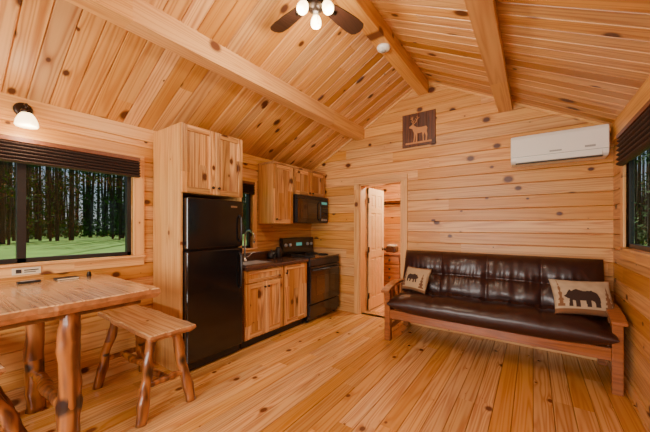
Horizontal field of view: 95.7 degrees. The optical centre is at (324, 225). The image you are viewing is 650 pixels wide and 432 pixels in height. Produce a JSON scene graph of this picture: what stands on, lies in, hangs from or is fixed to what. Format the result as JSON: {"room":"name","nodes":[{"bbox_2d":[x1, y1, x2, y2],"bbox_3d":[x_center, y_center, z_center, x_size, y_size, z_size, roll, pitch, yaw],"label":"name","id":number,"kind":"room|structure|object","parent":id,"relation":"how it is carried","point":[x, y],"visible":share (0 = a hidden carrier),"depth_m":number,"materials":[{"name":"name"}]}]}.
{"room":"log cabin interior","nodes":[
{"label":"log cabin interior","id":0,"kind":"room"},
{"bbox_2d":[0,110,373,398],"bbox_3d":[-1.208,0.198,3.918,0.100,2.376,8.200,0,0,35],"label":"wall","id":1,"kind":"structure","parent":0,"point":[94,328],"depth_m":2.64,"materials":[{"name":"brown wood"}]},
{"bbox_2d":[13,102,38,128],"bbox_3d":[-2.231,-0.837,2.192,0.186,0.205,0.132,0,0,35],"label":"wall sconce","id":2,"kind":"object","parent":1,"relation":"attached to","point":[24,118],"visible":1,"depth_m":2.16,"materials":[{"name":"white glass"}]},
{"bbox_2d":[0,131,143,263],"bbox_3d":[-2.350,-0.204,2.271,0.100,0.980,1.730,0,0,35],"label":"window","id":3,"kind":"structure","parent":1,"relation":"in","point":[138,183],"depth_m":2.65,"materials":[{"name":"brown wood"}]},
{"bbox_2d":[0,134,140,177],"bbox_3d":[-2.287,-0.569,2.220,0.060,0.190,1.620,0,0,35],"label":"window shade","id":4,"kind":"object","parent":3,"relation":"attached to","point":[14,149],"visible":1,"depth_m":2.41,"materials":[{"name":"brown fabric"}]},
{"bbox_2d":[0,257,143,278],"bbox_3d":[-2.317,0.346,2.247,0.020,0.080,1.730,0,0,35],"label":"apron","id":5,"kind":"object","parent":1,"relation":"attached to","point":[99,264],"visible":0.75,"depth_m":2.51,"materials":[{"name":"brown wood"}]},
{"bbox_2d":[12,266,40,275],"bbox_3d":[-2.291,0.344,2.259,0.008,0.053,0.160,0,0,35],"label":"wall sign","id":6,"kind":"object","parent":5,"relation":"attached to","point":[27,270],"visible":1,"depth_m":2.26,"materials":[{"name":"beige paper"}]},
{"bbox_2d":[0,255,145,267],"bbox_3d":[-2.317,0.296,2.247,0.080,0.020,1.730,0,0,35],"label":"sill","id":7,"kind":"structure","parent":1,"relation":"attached to","point":[127,256],"depth_m":2.44,"materials":[{"name":"brown wood"}]},
{"bbox_2d":[10,361,137,408],"bbox_3d":[-2.652,1.341,1.780,0.015,0.090,3.040,0,0,35],"label":"baseboard","id":8,"kind":"structure","parent":1,"relation":"attached to","point":[18,402],"depth_m":2.60,"materials":[{"name":"brown wood"}]},
{"bbox_2d":[0,92,271,165],"bbox_3d":[-1.881,-0.917,2.864,0.020,0.126,5.700,0,0,35],"label":"trim","id":9,"kind":"structure","parent":1,"relation":"attached to","point":[41,110],"depth_m":2.55,"materials":[{"name":"brown wood"}]},
{"bbox_2d":[243,177,256,247],"bbox_3d":[-1.220,-0.179,3.866,0.100,0.970,0.760,0,0,35],"label":"window","id":10,"kind":"structure","parent":1,"relation":"in","point":[248,196],"depth_m":4.11,"materials":[{"name":"brown wood"}]},
{"bbox_2d":[243,181,254,194],"bbox_3d":[-1.155,-0.519,3.832,0.045,0.170,0.600,0,0,35],"label":"window shade","id":11,"kind":"object","parent":10,"relation":"attached to","point":[248,187],"visible":0.38,"depth_m":3.99,"materials":[{"name":"black fabric"}]},
{"bbox_2d":[243,249,256,252],"bbox_3d":[-1.188,0.351,3.843,0.020,0.050,0.760,0,0,35],"label":"apron","id":12,"kind":"object","parent":1,"relation":"attached to","point":[255,250],"visible":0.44,"depth_m":4.05,"materials":[{"name":"brown wood"}]},
{"bbox_2d":[243,250,274,259],"bbox_3d":[-1.041,0.413,4.043,0.020,0.095,1.095,0,0,35],"label":"backsplash","id":13,"kind":"structure","parent":1,"relation":"attached to","point":[263,254],"depth_m":4.15,"materials":[{"name":"laminate"}]},
{"bbox_2d":[258,161,293,223],"bbox_3d":[-0.691,-0.459,4.227,0.337,0.850,0.420,0,0,35],"label":"upper cabinet","id":14,"kind":"object","parent":1,"relation":"attached to","point":[275,179],"visible":1,"depth_m":4.10,"materials":[{"name":"brown wood"}]},
{"bbox_2d":[293,166,325,197],"bbox_3d":[-0.333,-0.679,4.733,0.337,0.410,0.820,0,0,35],"label":"upper cabinet","id":15,"kind":"object","parent":1,"relation":"attached to","point":[307,182],"visible":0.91,"depth_m":4.60,"materials":[{"name":"brown wood"}]},
{"bbox_2d":[293,194,327,222],"bbox_3d":[-0.312,-0.257,4.704,0.414,0.425,0.793,0,0,35],"label":"microwave oven","id":16,"kind":"object","parent":15,"relation":"attached to","point":[306,209],"visible":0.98,"depth_m":4.52,"materials":[{"name":"black"}]},
{"bbox_2d":[0,0,649,186],"bbox_3d":[0.388,-1.448,2.789,4.510,1.327,8.400,0,0,35],"label":"ceiling","id":17,"kind":"structure","parent":0,"point":[585,59],"depth_m":2.49,"materials":[{"name":"brown wood"}]},
{"bbox_2d":[65,0,363,140],"bbox_3d":[-1.090,-1.444,2.303,0.140,0.184,5.700,0,0,35],"label":"ceiling beam","id":18,"kind":"structure","parent":17,"relation":"attached to","point":[141,18],"depth_m":2.40,"materials":[{"name":"brown wood"}]},
{"bbox_2d":[335,0,428,95],"bbox_3d":[-0.286,-1.907,1.734,0.140,0.185,5.700,0,0,35],"label":"ridge beam","id":19,"kind":"structure","parent":17,"relation":"attached to","point":[375,27],"depth_m":2.92,"materials":[{"name":"brown wood"}]},
{"bbox_2d":[270,0,363,34],"bbox_3d":[-0.066,-1.604,2.044,0.741,0.420,0.741,0,0,0],"label":"ceiling fan","id":20,"kind":"object","parent":19,"relation":"hanging from","point":[348,22],"visible":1,"depth_m":2.20,"materials":[{"name":"brown wood"}]},
{"bbox_2d":[377,43,389,52],"bbox_3d":[0.593,-1.788,2.974,0.136,0.051,0.136,0,0,35],"label":"smoke detector","id":21,"kind":"object","parent":19,"relation":"attached to","point":[383,47],"visible":1,"depth_m":2.94,"materials":[{"name":"white plastic"}]},
{"bbox_2d":[464,0,511,112],"bbox_3d":[0.502,-1.455,1.176,0.140,0.184,5.700,0,0,35],"label":"ceiling beam","id":22,"kind":"structure","parent":17,"relation":"attached to","point":[483,15],"depth_m":2.24,"materials":[{"name":"brown wood"}]},
{"bbox_2d":[0,288,649,431],"bbox_3d":[0.408,1.436,2.774,4.060,0.100,8.400,0,0,35],"label":"floor","id":23,"kind":"structure","parent":0,"point":[335,371],"depth_m":2.51,"materials":[{"name":"brown wood"}]},
{"bbox_2d":[0,363,27,431],"bbox_3d":[-2.145,1.079,1.671,0.808,0.647,0.683,0,0,35],"label":"bench","id":24,"kind":"object","parent":23,"relation":"on","point":[10,419],"visible":1,"depth_m":1.67,"materials":[{"name":"brown wood"}]},
{"bbox_2d":[0,274,160,431],"bbox_3d":[-1.834,0.906,1.957,1.075,0.961,0.961,0,0,35],"label":"dining table","id":25,"kind":"object","parent":23,"relation":"on","point":[29,305],"visible":1,"depth_m":1.78,"materials":[{"name":"brown wood"}]},
{"bbox_2d":[16,279,40,283],"bbox_3d":[-2.216,0.416,2.200,0.040,0.018,0.130,0,0,35],"label":"remote control","id":26,"kind":"object","parent":25,"relation":"on","point":[37,280],"visible":1,"depth_m":2.19,"materials":[{"name":"black"}]},
{"bbox_2d":[53,276,78,280],"bbox_3d":[-2.083,0.419,2.369,0.102,0.012,0.140,0,0,35],"label":"book","id":27,"kind":"object","parent":25,"relation":"on","point":[66,277],"visible":1,"depth_m":2.36,"materials":[{"name":"brown paper"}]},
{"bbox_2d":[92,304,195,427],"bbox_3d":[-1.494,1.075,2.425,1.001,0.639,0.448,0,0,35],"label":"bench","id":28,"kind":"object","parent":23,"relation":"on","point":[149,326],"visible":1,"depth_m":2.30,"materials":[{"name":"brown wood"}]},
{"bbox_2d":[153,122,242,375],"bbox_3d":[-1.326,0.213,3.138,0.576,2.345,0.700,0,0,35],"label":"tall cabinet","id":29,"kind":"object","parent":23,"relation":"on","point":[188,160],"visible":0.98,"depth_m":2.88,"materials":[{"name":"brown wood"}]},
{"bbox_2d":[183,197,242,370],"bbox_3d":[-1.296,0.558,3.117,0.621,1.655,0.640,0,0,35],"label":"refrigerator","id":30,"kind":"object","parent":23,"relation":"on","point":[212,228],"visible":0.8,"depth_m":2.91,"materials":[{"name":"black metal"}]},
{"bbox_2d":[240,250,308,348],"bbox_3d":[-0.793,0.876,3.867,0.628,1.020,1.095,0,0,35],"label":"base cabinet","id":31,"kind":"object","parent":23,"relation":"on","point":[274,293],"visible":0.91,"depth_m":3.65,"materials":[{"name":"brown wood"}]},
{"bbox_2d":[243,257,308,270],"bbox_3d":[-0.796,0.481,3.869,0.620,0.040,1.095,0,0,35],"label":"countertop","id":32,"kind":"structure","parent":31,"relation":"on","point":[281,261],"depth_m":3.79,"materials":[{"name":"laminate"}]},
{"bbox_2d":[243,229,254,261],"bbox_3d":[-0.978,0.249,3.759,0.138,0.411,0.213,0,0,-22],"label":"sink faucet","id":33,"kind":"object","parent":32,"relation":"on","point":[245,256],"visible":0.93,"depth_m":3.79,"materials":[{"name":"silver metal"}]},
{"bbox_2d":[243,260,273,265],"bbox_3d":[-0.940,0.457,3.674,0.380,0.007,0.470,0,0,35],"label":"sink","id":34,"kind":"object","parent":32,"relation":"in","point":[248,262],"visible":0.69,"depth_m":3.69,"materials":[{"name":"silver metal"}]},
{"bbox_2d":[243,261,266,264],"bbox_3d":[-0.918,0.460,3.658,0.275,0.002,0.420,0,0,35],"label":"basin","id":35,"kind":"object","parent":34,"relation":"in","point":[246,262],"depth_m":3.69,"materials":[{"name":"grey metal"}]},
{"bbox_2d":[267,250,275,258],"bbox_3d":[-0.754,0.398,4.156,0.132,0.125,0.145,0,0,-9],"label":"coffee pot","id":36,"kind":"object","parent":32,"relation":"on","point":[271,254],"visible":1,"depth_m":4.11,"materials":[{"name":"black"}]},
{"bbox_2d":[275,247,281,257],"bbox_3d":[-0.683,0.384,4.331,0.100,0.152,0.100,0,0,35],"label":"canister","id":37,"kind":"object","parent":32,"relation":"on","point":[278,250],"visible":0.94,"depth_m":4.29,"materials":[{"name":"black"}]},
{"bbox_2d":[279,237,338,322],"bbox_3d":[-0.212,0.786,4.618,0.657,1.200,0.768,0,0,35],"label":"electric stove","id":38,"kind":"object","parent":23,"relation":"on","point":[322,268],"visible":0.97,"depth_m":4.47,"materials":[{"name":"black metal"}]},
{"bbox_2d":[282,253,338,259],"bbox_3d":[-0.235,0.469,4.634,0.600,0.025,0.768,0,0,35],"label":"cooktop","id":39,"kind":"object","parent":38,"relation":"in","point":[311,256],"depth_m":4.53,"materials":[{"name":"black glass"}]},
{"bbox_2d":[309,262,338,304],"bbox_3d":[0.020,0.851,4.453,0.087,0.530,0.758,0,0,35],"label":"oven","id":40,"kind":"object","parent":38,"relation":"in","point":[323,277],"depth_m":4.40,"materials":[{"name":"black glass"}]},
{"bbox_2d":[366,250,399,291],"bbox_3d":[1.234,0.956,6.034,0.960,0.861,0.565,0,0,35],"label":"dresser","id":41,"kind":"object","parent":23,"relation":"on","point":[391,259],"visible":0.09,"depth_m":5.70,"materials":[{"name":"brown wood"}]},
{"bbox_2d":[386,244,397,252],"bbox_3d":[1.354,0.451,5.927,0.200,0.149,0.200,0,0,35],"label":"storage basket","id":42,"kind":"object","parent":41,"relation":"on","point":[391,247],"visible":0.98,"depth_m":5.85,"materials":[{"name":"wicker"}]},
{"bbox_2d":[381,250,628,396],"bbox_3d":[1.762,0.855,3.249,2.110,1.062,0.800,0,0,35],"label":"futon sofa","id":43,"kind":"object","parent":23,"relation":"on","point":[510,298],"visible":0.88,"depth_m":3.03,"materials":[{"name":"brown leather"}]},
{"bbox_2d":[401,266,431,293],"bbox_3d":[1.117,0.651,3.602,0.174,0.283,0.360,0,0,-33],"label":"throw pillow","id":44,"kind":"object","parent":43,"relation":"on","point":[416,279],"visible":1,"depth_m":3.53,"materials":[{"name":"fabric"}]},
{"bbox_2d":[386,290,619,344],"bbox_3d":[1.741,0.902,3.203,1.990,0.282,0.700,0,0,35],"label":"seat cushion","id":45,"kind":"object","parent":43,"relation":"on","point":[532,319],"depth_m":2.90,"materials":[{"name":"brown leather"}]},
{"bbox_2d":[402,250,606,319],"bbox_3d":[1.879,0.617,3.398,1.990,0.586,0.384,0,0,35],"label":"cushion","id":46,"kind":"object","parent":43,"relation":"on","point":[520,279],"depth_m":3.21,"materials":[{"name":"brown leather"}]},
{"bbox_2d":[549,279,614,316],"bbox_3d":[2.334,0.651,2.673,0.459,0.291,0.208,0,0,16],"label":"throw pillow","id":47,"kind":"object","parent":43,"relation":"on","point":[570,297],"visible":0.95,"depth_m":2.63,"materials":[{"name":"fabric"}]},
{"bbox_2d":[374,184,399,250],"bbox_3d":[2.806,-0.312,6.161,3.860,3.397,0.100,0,0,35],"label":"wall","id":48,"kind":"structure","parent":0,"point":[391,192],"depth_m":6.97,"materials":[{"name":"brown wood"}]},
{"bbox_2d":[384,199,399,204],"bbox_3d":[1.914,-0.539,6.597,1.700,0.130,0.220,0,0,35],"label":"wall shelf","id":49,"kind":"object","parent":48,"relation":"attached to","point":[394,200],"visible":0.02,"depth_m":6.81,"materials":[{"name":"brown wood"}]},
{"bbox_2d":[311,84,612,319],"bbox_3d":[1.362,-0.312,4.121,3.860,3.397,0.100,0,0,35],"label":"wall","id":50,"kind":"structure","parent":0,"point":[466,195],"depth_m":3.70,"materials":[{"name":"brown wood"}]},
{"bbox_2d":[354,184,365,313],"bbox_3d":[0.568,0.366,4.732,0.108,2.040,0.220,0,0,35],"label":"door frame","id":51,"kind":"structure","parent":50,"relation":"attached to","point":[362,188],"depth_m":4.66,"materials":[{"name":"brown wood"}]},
{"bbox_2d":[313,89,413,170],"bbox_3d":[0.535,-1.462,4.636,1.875,1.024,0.014,0,0,35],"label":"trim","id":52,"kind":"structure","parent":50,"relation":"attached to","point":[411,90],"depth_m":4.50,"materials":[{"name":"brown wood"}]},
{"bbox_2d":[367,188,383,310],"bbox_3d":[0.868,0.376,5.028,0.036,2.000,0.590,0,0,35],"label":"leaf","id":53,"kind":"object","parent":50,"relation":"attached to","point":[367,189],"depth_m":4.99,"materials":[{"name":"brown wood"}]},
{"bbox_2d":[367,249,381,257],"bbox_3d":[0.868,0.466,5.028,0.035,0.120,0.590,0,0,35],"label":"rail","id":54,"kind":"object","parent":53,"relation":"attached to","point":[373,252],"visible":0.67,"depth_m":4.95,"materials":[{"name":"brown wood"}]},
{"bbox_2d":[372,215,374,248],"bbox_3d":[0.800,0.096,4.932,0.031,0.560,0.095,0,0,35],"label":"panel","id":55,"kind":"object","parent":54,"relation":"on","point":[373,216],"visible":0.79,"depth_m":4.92,"materials":[{"name":"brown wood"}]},
{"bbox_2d":[378,215,380,247],"bbox_3d":[0.935,0.096,5.124,0.031,0.560,0.095,0,0,35],"label":"panel","id":56,"kind":"object","parent":54,"relation":"on","point":[379,216],"visible":0.79,"depth_m":5.12,"materials":[{"name":"brown wood"}]},
{"bbox_2d":[367,207,381,213],"bbox_3d":[0.868,-0.259,5.028,0.035,0.090,0.590,0,0,35],"label":"rail","id":57,"kind":"object","parent":53,"relation":"attached to","point":[373,210],"visible":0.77,"depth_m":4.96,"materials":[{"name":"brown wood"}]},
{"bbox_2d":[368,293,381,308],"bbox_3d":[0.868,1.281,5.028,0.035,0.190,0.590,0,0,35],"label":"rail","id":58,"kind":"object","parent":53,"relation":"attached to","point":[373,299],"visible":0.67,"depth_m":4.98,"materials":[{"name":"brown wood"}]},
{"bbox_2d":[372,259,374,294],"bbox_3d":[0.800,0.856,4.932,0.031,0.600,0.095,0,0,35],"label":"panel","id":59,"kind":"object","parent":58,"relation":"on","point":[373,260],"visible":0.79,"depth_m":4.92,"materials":[{"name":"brown wood"}]},
{"bbox_2d":[378,258,380,292],"bbox_3d":[0.935,0.856,5.124,0.031,0.600,0.095,0,0,35],"label":"panel","id":60,"kind":"object","parent":58,"relation":"on","point":[379,259],"visible":0.77,"depth_m":5.12,"materials":[{"name":"brown wood"}]},
{"bbox_2d":[368,188,381,196],"bbox_3d":[0.868,-0.569,5.028,0.035,0.110,0.590,0,0,35],"label":"rail","id":61,"kind":"object","parent":53,"relation":"attached to","point":[373,191],"visible":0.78,"depth_m":4.98,"materials":[{"name":"brown wood"}]},
{"bbox_2d":[354,174,407,186],"bbox_3d":[0.877,-0.690,4.513,0.865,0.108,0.220,0,0,35],"label":"trim","id":62,"kind":"structure","parent":50,"relation":"attached to","point":[386,180],"depth_m":4.42,"materials":[{"name":"brown wood"}]},
{"bbox_2d":[400,180,407,322],"bbox_3d":[1.186,0.366,4.295,0.108,2.040,0.220,0,0,35],"label":"door frame","id":63,"kind":"structure","parent":50,"relation":"attached to","point":[404,183],"depth_m":4.20,"materials":[{"name":"brown wood"}]},
{"bbox_2d":[402,109,435,147],"bbox_3d":[1.300,-1.344,4.086,0.458,0.460,0.026,0,0,35],"label":"wall art","id":64,"kind":"object","parent":50,"relation":"attached to","point":[418,129],"visible":1,"depth_m":4.07},
{"bbox_2d":[410,322,596,360],"bbox_3d":[2.041,1.341,3.570,2.085,0.090,0.015,0,0,35],"label":"baseboard","id":65,"kind":"structure","parent":50,"relation":"attached to","point":[499,340],"depth_m":3.46,"materials":[{"name":"brown wood"}]},
{"bbox_2d":[428,81,610,127],"bbox_3d":[2.151,-1.481,3.492,1.805,0.987,0.014,0,0,35],"label":"trim","id":66,"kind":"structure","parent":50,"relation":"attached to","point":[429,82],"depth_m":3.35,"materials":[{"name":"brown wood"}]},
{"bbox_2d":[511,124,608,167],"bbox_3d":[2.466,-0.844,3.141,0.805,0.319,0.214,0,0,35],"label":"air conditioner","id":67,"kind":"object","parent":50,"relation":"attached to","point":[590,142],"visible":1,"depth_m":3.04,"materials":[{"name":"white plastic"}]},
{"bbox_2d":[613,139,649,412],"bbox_3d":[1.279,0.180,0.626,0.045,2.413,5.700,0,0,35],"label":"wall","id":68,"kind":"structure","parent":0,"point":[631,280],"depth_m":2.42,"materials":[{"name":"brown wood"}]},
{"bbox_2d":[611,75,649,142],"bbox_3d":[1.253,-0.926,0.645,0.020,0.183,5.700,0,0,35],"label":"trim","id":69,"kind":"structure","parent":68,"relation":"attached to","point":[642,95],"depth_m":2.34,"materials":[{"name":"brown wood"}]},
{"bbox_2d":[616,247,649,257],"bbox_3d":[2.134,0.196,1.889,0.080,0.020,1.850,0,0,35],"label":"sill","id":70,"kind":"structure","parent":68,"relation":"attached to","point":[631,250],"depth_m":2.21,"materials":[{"name":"brown wood"}]},
{"bbox_2d":[616,99,649,165],"bbox_3d":[2.063,-0.649,1.860,0.060,0.270,1.620,0,0,35],"label":"window shade","id":71,"kind":"object","parent":68,"relation":"attached to","point":[633,140],"visible":1,"depth_m":2.09,"materials":[{"name":"brown fabric"}]},
{"bbox_2d":[620,159,649,251],"bbox_3d":[2.151,-0.289,1.877,0.062,0.950,1.850,0,0,35],"label":"window","id":72,"kind":"structure","parent":68,"relation":"in","point":[631,163],"depth_m":2.54,"materials":[{"name":"brown wood"}]},
{"bbox_2d":[620,250,649,267],"bbox_3d":[2.134,0.246,1.889,0.020,0.080,1.850,0,0,35],"label":"apron","id":73,"kind":"object","parent":68,"relation":"attached to","point":[638,259],"visible":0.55,"depth_m":2.23,"materials":[{"name":"brown wood"}]},
{"bbox_2d":[624,373,649,429],"bbox_3d":[1.255,1.341,0.643,0.015,0.090,5.700,0,0,35],"label":"baseboard","id":74,"kind":"structure","parent":68,"relation":"attached to","point":[641,407],"depth_m":2.23,"materials":[{"name":"brown wood"}]},
{"label":"outside","id":75,"kind":"structure","parent":0,"visible":0},
{"bbox_2d":[0,230,646,258],"bbox_3d":[3.396,1.486,22.101,140.000,1.000,140.000,0,0,35],"label":"grass lawn","id":76,"kind":"structure","parent":75,"point":[83,245],"depth_m":16.33,"materials":[{"name":"green plant"}]},
{"bbox_2d":[0,149,649,245],"bbox_3d":[0.718,-6.191,29.930,85.071,16.836,70.214,0,0,29],"label":"forest trees","id":77,"kind":"object","parent":76,"relation":"on","point":[55,205],"visible":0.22,"depth_m":23.86,"materials":[{"name":"green plant"}]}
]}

